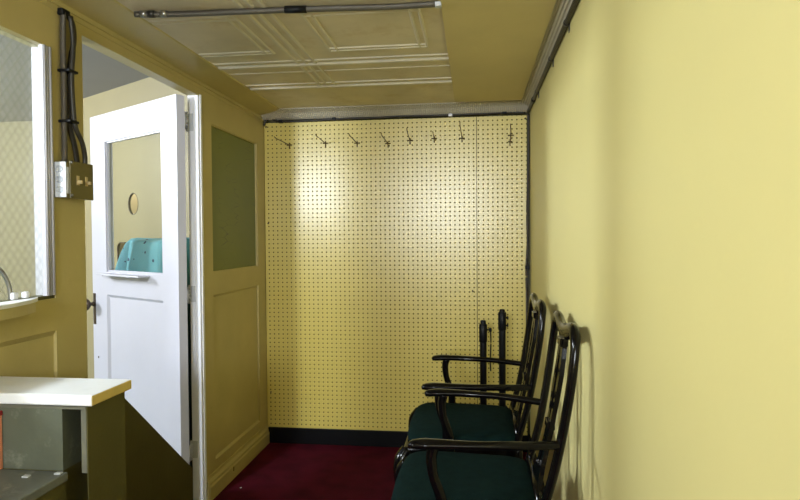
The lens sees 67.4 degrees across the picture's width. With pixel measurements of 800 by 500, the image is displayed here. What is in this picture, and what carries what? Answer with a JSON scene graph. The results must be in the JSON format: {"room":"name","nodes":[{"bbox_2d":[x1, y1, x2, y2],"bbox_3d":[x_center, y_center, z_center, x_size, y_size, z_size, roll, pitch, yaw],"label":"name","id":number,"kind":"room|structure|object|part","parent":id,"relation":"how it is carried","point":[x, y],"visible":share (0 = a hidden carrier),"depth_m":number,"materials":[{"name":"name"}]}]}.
{"room":"waiting room","nodes":[
{"label":"waiting room","id":0,"kind":"room"},
{"bbox_2d":[0,121,137,299],"bbox_3d":[-2.497,0.024,4.970,3.624,2.200,0.050,0,1,7],"label":"wall","id":1,"kind":"structure","parent":0,"point":[17,222],"depth_m":5.02,"materials":[{"name":"yellow paint"}]},
{"bbox_2d":[0,34,148,121],"bbox_3d":[-2.814,-1.046,2.441,3.624,0.050,5.000,0,1,7],"label":"ceiling","id":2,"kind":"structure","parent":0,"point":[101,72],"depth_m":3.63,"materials":[{"name":"paint"}]},
{"bbox_2d":[0,0,267,476],"bbox_3d":[-1.238,0.117,0.181,0.050,2.200,6.850,0,1,7],"label":"wall","id":3,"kind":"structure","parent":0,"point":[50,341],"depth_m":2.50,"materials":[{"name":"paint"}]},
{"bbox_2d":[0,297,37,320],"bbox_3d":[-1.051,0.163,1.218,0.065,0.038,0.960,0,1,7],"label":"shelf","id":4,"kind":"object","parent":3,"relation":"attached to","point":[15,308],"visible":1,"depth_m":1.56,"materials":[{"name":"white paint"}]},
{"bbox_3d":[-1.051,0.148,1.220,0.065,0.010,0.956,0,1,7],"label":"shelf","id":5,"kind":"part","parent":4,"relation":"part of","materials":[{"name":"white paint"}]},
{"bbox_2d":[0,44,55,301],"bbox_3d":[-1.102,-0.213,1.265,0.056,0.732,1.010,0,1,7],"label":"window","id":6,"kind":"structure","parent":3,"relation":"in","point":[41,57],"depth_m":1.74,"materials":[{"name":"white wood"}]},
{"bbox_3d":[-1.104,0.148,1.274,0.046,0.010,1.010,0,1,7],"label":"rail","id":7,"kind":"part","parent":6,"relation":"part of","materials":[{"name":"white paint"}]},
{"bbox_2d":[57,8,87,163],"bbox_3d":[-0.991,-0.491,1.825,0.040,0.459,0.098,0,1,7],"label":"cables","id":8,"kind":"object","parent":3,"relation":"attached to","point":[67,71],"visible":0.98,"depth_m":1.79,"materials":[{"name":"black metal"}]},
{"bbox_2d":[54,161,92,200],"bbox_3d":[-0.984,-0.210,1.823,0.054,0.112,0.127,0,1,7],"label":"electrical box","id":9,"kind":"object","parent":3,"relation":"attached to","point":[72,179],"visible":1,"depth_m":1.79,"materials":[{"name":"beige metal"}]},
{"bbox_3d":[-0.999,-0.207,1.764,0.038,0.104,0.004,0,1,7],"label":"knockout plate","id":10,"kind":"part","parent":9,"relation":"part of","materials":[{"name":"silver metal"}]},
{"bbox_2d":[69,161,92,200],"bbox_3d":[-0.965,-0.210,1.830,0.018,0.112,0.108,0,1,7],"label":"switch plate","id":11,"kind":"object","parent":9,"relation":"attached to","point":[80,174],"depth_m":1.82,"materials":[{"name":"gold metal"}]},
{"bbox_2d":[87,94,197,464],"bbox_3d":[-1.280,0.235,2.866,0.818,1.826,0.148,0,1,34],"label":"door","id":12,"kind":"structure","parent":3,"relation":"in","point":[140,321],"depth_m":2.77,"materials":[{"name":"white paint"}]},
{"bbox_3d":[-1.595,0.278,3.073,0.062,0.062,0.055,1,2,38],"label":"knob","id":13,"kind":"part","parent":12,"relation":"part of","materials":[{"name":"brown metal"}]},
{"bbox_3d":[-1.575,0.302,3.095,0.025,0.160,0.003,1,2,38],"label":"lock plate","id":14,"kind":"part","parent":12,"relation":"part of","materials":[{"name":"metal"}]},
{"bbox_2d":[37,0,278,120],"bbox_3d":[-1.166,-0.704,0.109,0.156,0.065,6.760,0,1,7],"label":"trim","id":15,"kind":"structure","parent":3,"relation":"attached to","point":[111,17],"depth_m":2.26,"materials":[{"name":"paint"}]},
{"bbox_2d":[188,94,206,499],"bbox_3d":[-0.920,0.230,2.726,0.054,1.862,0.030,0,1,7],"label":"trim","id":16,"kind":"structure","parent":3,"relation":"attached to","point":[195,150],"depth_m":2.71,"materials":[{"name":"white paint"}]},
{"bbox_2d":[211,124,257,272],"bbox_3d":[-0.869,-0.250,3.130,0.031,0.702,0.596,0,1,7],"label":"window","id":17,"kind":"structure","parent":3,"relation":"in","point":[234,180],"depth_m":3.11,"materials":[{"name":"glass"}]},
{"bbox_2d":[207,424,269,499],"bbox_3d":[-0.833,1.095,3.162,0.022,0.112,0.815,0,1,7],"label":"baseboard","id":18,"kind":"structure","parent":3,"relation":"attached to","point":[224,474],"depth_m":3.07,"materials":[{"name":"paint"}]},
{"bbox_2d":[83,77,188,378],"bbox_3d":[-1.770,0.042,3.890,2.245,2.200,0.017,1,2,38],"label":"wall","id":19,"kind":"structure","parent":0,"point":[136,161],"depth_m":3.83,"materials":[{"name":"yellow paint"}]},
{"bbox_2d":[116,0,509,107],"bbox_3d":[-0.451,-0.757,0.064,1.647,0.058,6.850,0,1,7],"label":"ceiling","id":20,"kind":"structure","parent":0,"point":[380,57],"depth_m":2.33,"materials":[{"name":"metal"}]},
{"bbox_2d":[134,1,441,17],"bbox_3d":[-0.363,-0.764,1.908,0.989,0.023,0.033,0,1,4],"label":"conduit","id":21,"kind":"object","parent":20,"relation":"attached to","point":[427,4],"visible":1,"depth_m":1.90,"materials":[{"name":"metal"}]},
{"bbox_3d":[-0.344,-0.776,2.089,0.990,0.009,1.678,0,1,7],"label":"ridge moulding","id":22,"kind":"part","parent":20,"relation":"part of","materials":[{"name":"metal"}]},
{"bbox_2d":[213,443,526,499],"bbox_3d":[-0.442,1.238,0.112,1.637,0.050,6.860,0,1,7],"label":"floor","id":23,"kind":"structure","parent":0,"point":[280,471],"depth_m":3.07,"materials":[{"name":"red carpet"}]},
{"bbox_2d":[0,469,67,499],"bbox_3d":[-0.935,0.851,1.118,0.311,0.688,0.533,0,1,7],"label":"shelf","id":24,"kind":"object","parent":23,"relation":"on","point":[41,485],"depth_m":1.30,"materials":[{"name":"green paint"}]},
{"bbox_2d":[0,410,2,469],"bbox_3d":[-0.931,0.434,1.370,0.043,0.134,0.014,0,1,7],"label":"painted lath","id":25,"kind":"object","parent":24,"relation":"on","point":[1,411],"visible":1,"depth_m":1.37,"materials":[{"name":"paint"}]},
{"bbox_2d":[0,376,130,499],"bbox_3d":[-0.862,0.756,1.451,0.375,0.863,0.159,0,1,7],"label":"desk","id":26,"kind":"object","parent":23,"relation":"on","point":[73,426],"depth_m":1.38,"materials":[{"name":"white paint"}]},
{"bbox_3d":[-0.905,0.429,1.428,0.298,0.140,0.106,0,1,7],"label":"riser panel","id":27,"kind":"part","parent":26,"relation":"part of","materials":[{"name":"grey paint"}]},
{"bbox_3d":[-0.877,0.355,1.423,0.356,0.008,0.107,0,1,7],"label":"moulding","id":28,"kind":"part","parent":26,"relation":"part of","materials":[{"name":"grey paint"}]},
{"bbox_2d":[125,399,192,499],"bbox_3d":[-0.963,0.826,2.280,0.016,0.690,0.703,0,1,7],"label":"panel","id":29,"kind":"object","parent":23,"relation":"on","point":[155,470],"visible":0.55,"depth_m":2.30,"materials":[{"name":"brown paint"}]},
{"bbox_2d":[393,293,546,480],"bbox_3d":[0.290,0.677,2.473,0.574,0.979,0.582,0,1,7],"label":"armchair","id":30,"kind":"object","parent":23,"relation":"on","point":[468,422],"visible":0.8,"depth_m":2.38,"materials":[{"name":"green fabric"}]},
{"bbox_3d":[0.015,0.954,2.255,0.080,0.437,0.059,-1,1,-12],"label":"leg","id":31,"kind":"part","parent":30,"relation":"part of","materials":[{"name":"black wood"}]},
{"bbox_3d":[0.077,0.943,2.764,0.080,0.437,0.059,0,1,26],"label":"leg","id":32,"kind":"part","parent":30,"relation":"part of","materials":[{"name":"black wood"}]},
{"bbox_3d":[0.159,0.637,2.228,0.062,0.260,0.032,0,1,-4],"label":"arm post","id":33,"kind":"part","parent":30,"relation":"part of","materials":[{"name":"black wood"}]},
{"bbox_3d":[0.223,0.626,2.741,0.062,0.260,0.032,0,1,18],"label":"arm post","id":34,"kind":"part","parent":30,"relation":"part of","materials":[{"name":"black wood"}]},
{"bbox_3d":[0.261,0.709,2.478,0.436,0.049,0.500,0,1,7],"label":"seat","id":35,"kind":"part","parent":30,"relation":"part of","materials":[{"name":"green fabric"}]},
{"bbox_3d":[0.263,0.763,2.479,0.443,0.061,0.522,0,1,7],"label":"seat frame","id":36,"kind":"part","parent":30,"relation":"part of","materials":[{"name":"black wood"}]},
{"bbox_3d":[0.348,0.497,2.710,0.419,0.034,0.054,0,1,14],"label":"arm","id":37,"kind":"part","parent":30,"relation":"part of","materials":[{"name":"black wood"}]},
{"bbox_3d":[0.288,0.507,2.222,0.419,0.034,0.054,0,1,0],"label":"arm","id":38,"kind":"part","parent":30,"relation":"part of","materials":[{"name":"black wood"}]},
{"bbox_3d":[0.470,0.703,2.452,0.024,0.044,0.380,0,1,7],"label":"rail","id":39,"kind":"part","parent":30,"relation":"part of","materials":[{"name":"black wood"}]},
{"bbox_2d":[479,320,491,404],"bbox_3d":[0.411,0.746,2.942,0.080,0.803,0.070,0,1,7],"label":"stand","id":40,"kind":"object","parent":23,"relation":"on","point":[483,329],"visible":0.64,"depth_m":2.93,"materials":[{"name":"black metal"}]},
{"bbox_2d":[391,310,580,499],"bbox_3d":[0.232,0.690,1.856,0.574,0.979,0.582,0,1,7],"label":"armchair","id":41,"kind":"object","parent":23,"relation":"on","point":[431,474],"visible":1,"depth_m":1.79,"materials":[{"name":"black wood"}]},
{"bbox_3d":[0.019,0.956,2.147,0.080,0.437,0.059,0,1,26],"label":"leg","id":42,"kind":"part","parent":41,"relation":"part of","materials":[{"name":"black wood"}]},
{"bbox_3d":[0.101,0.650,1.611,0.062,0.260,0.032,0,1,-4],"label":"arm post","id":43,"kind":"part","parent":41,"relation":"part of","materials":[{"name":"black wood"}]},
{"bbox_3d":[0.164,0.639,2.124,0.062,0.260,0.032,0,1,18],"label":"arm post","id":44,"kind":"part","parent":41,"relation":"part of","materials":[{"name":"black wood"}]},
{"bbox_3d":[0.203,0.722,1.860,0.436,0.049,0.500,0,1,7],"label":"seat","id":45,"kind":"part","parent":41,"relation":"part of","materials":[{"name":"green fabric"}]},
{"bbox_3d":[0.290,0.510,2.093,0.419,0.034,0.054,0,1,14],"label":"arm","id":46,"kind":"part","parent":41,"relation":"part of","materials":[{"name":"black wood"}]},
{"bbox_3d":[0.230,0.521,1.605,0.419,0.034,0.054,0,1,0],"label":"arm","id":47,"kind":"part","parent":41,"relation":"part of","materials":[{"name":"black wood"}]},
{"bbox_3d":[0.412,0.716,1.834,0.024,0.044,0.380,0,1,7],"label":"rail","id":48,"kind":"part","parent":41,"relation":"part of","materials":[{"name":"black wood"}]},
{"bbox_2d":[498,309,507,407],"bbox_3d":[0.501,0.718,2.930,0.076,0.858,0.070,0,1,7],"label":"stand","id":49,"kind":"object","parent":23,"relation":"on","point":[502,317],"visible":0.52,"depth_m":2.92,"materials":[{"name":"black metal"}]},
{"bbox_2d":[266,114,529,433],"bbox_3d":[-0.022,0.013,3.505,1.647,2.250,0.050,0,1,7],"label":"wall","id":50,"kind":"structure","parent":0,"point":[476,116],"depth_m":3.41,"materials":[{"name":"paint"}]},
{"bbox_2d":[264,117,476,430],"bbox_3d":[-0.179,0.150,3.473,1.237,1.796,0.010,0,1,7],"label":"pegboard","id":51,"kind":"object","parent":50,"relation":"attached to","point":[371,247],"visible":1,"depth_m":3.47,"materials":[{"name":"yellow paint"}]},
{"bbox_2d":[263,112,524,125],"bbox_3d":[-0.053,-0.754,3.425,1.511,0.048,0.022,0,1,7],"label":"cable","id":52,"kind":"object","parent":51,"relation":"attached to","point":[502,113],"visible":1,"depth_m":3.42,"materials":[{"name":"black plastic"}]},
{"bbox_2d":[261,100,529,121],"bbox_3d":[-0.069,-0.788,3.401,1.587,0.051,0.134,0,1,7],"label":"trim","id":53,"kind":"structure","parent":50,"relation":"attached to","point":[306,113],"depth_m":3.38,"materials":[{"name":"beige wood"}]},
{"bbox_2d":[268,427,529,451],"bbox_3d":[-0.021,1.093,3.482,1.527,0.092,0.042,0,1,7],"label":"baseboard","id":54,"kind":"structure","parent":50,"relation":"attached to","point":[349,437],"depth_m":3.50,"materials":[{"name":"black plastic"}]},
{"bbox_2d":[477,115,526,434],"bbox_3d":[0.575,0.147,3.380,0.276,1.796,0.010,0,1,7],"label":"pegboard","id":55,"kind":"object","parent":50,"relation":"attached to","point":[501,167],"visible":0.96,"depth_m":3.38,"materials":[{"name":"yellow paint"}]},
{"bbox_2d":[525,114,529,383],"bbox_3d":[0.712,0.015,3.347,0.027,1.543,0.024,0,1,7],"label":"cable","id":56,"kind":"object","parent":55,"relation":"attached to","point":[528,115],"visible":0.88,"depth_m":3.34,"materials":[{"name":"black rubber"}]},
{"bbox_2d":[529,0,799,499],"bbox_3d":[0.342,0.085,-0.015,0.060,2.250,6.850,0,1,7],"label":"wall","id":57,"kind":"structure","parent":0,"point":[665,134],"depth_m":0.94,"materials":[{"name":"beige paint"}]},
{"bbox_2d":[440,0,555,101],"bbox_3d":[0.061,-0.730,-0.104,0.353,0.016,6.640,0,1,7],"label":"ceiling","id":58,"kind":"structure","parent":57,"relation":"attached to","point":[493,46],"depth_m":2.24,"materials":[{"name":"yellow paint"}]},
{"bbox_2d":[529,436,544,493],"bbox_3d":[0.311,1.164,-0.009,0.012,0.094,6.808,0,1,7],"label":"baseboard","id":59,"kind":"structure","parent":57,"relation":"attached to","point":[535,456],"depth_m":3.04,"materials":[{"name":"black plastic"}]},
{"bbox_2d":[520,0,572,106],"bbox_3d":[0.272,-0.725,-0.044,0.066,0.036,6.810,0,1,7],"label":"trim","id":60,"kind":"structure","parent":57,"relation":"attached to","point":[561,8],"depth_m":2.27,"materials":[{"name":"beige wood"}]},
{"bbox_2d":[527,0,579,112],"bbox_3d":[0.295,-0.686,-0.052,0.023,0.042,6.798,0,1,7],"label":"conduit","id":61,"kind":"object","parent":57,"relation":"attached to","point":[566,24],"visible":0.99,"depth_m":2.19,"materials":[{"name":"black metal"}]},
{"bbox_3d":[-2.799,1.204,2.489,3.624,0.050,5.000,0,1,7],"label":"floor","id":62,"kind":"structure","parent":0,"visible":0},
{"bbox_2d":[187,303,192,475],"bbox_3d":[-1.220,0.672,3.202,0.450,0.962,0.290,1,2,38],"label":"base cabinet","id":63,"kind":"object","parent":62,"relation":"on","point":[188,305],"visible":0.02,"depth_m":3.05,"materials":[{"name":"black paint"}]},
{"bbox_2d":[115,237,189,286],"bbox_3d":[-1.273,0.059,3.210,0.674,0.252,0.353,1,2,38],"label":"cloth","id":64,"kind":"object","parent":63,"relation":"on","point":[137,254],"visible":0.36,"depth_m":3.08,"materials":[{"name":"teal fabric"}]}
]}

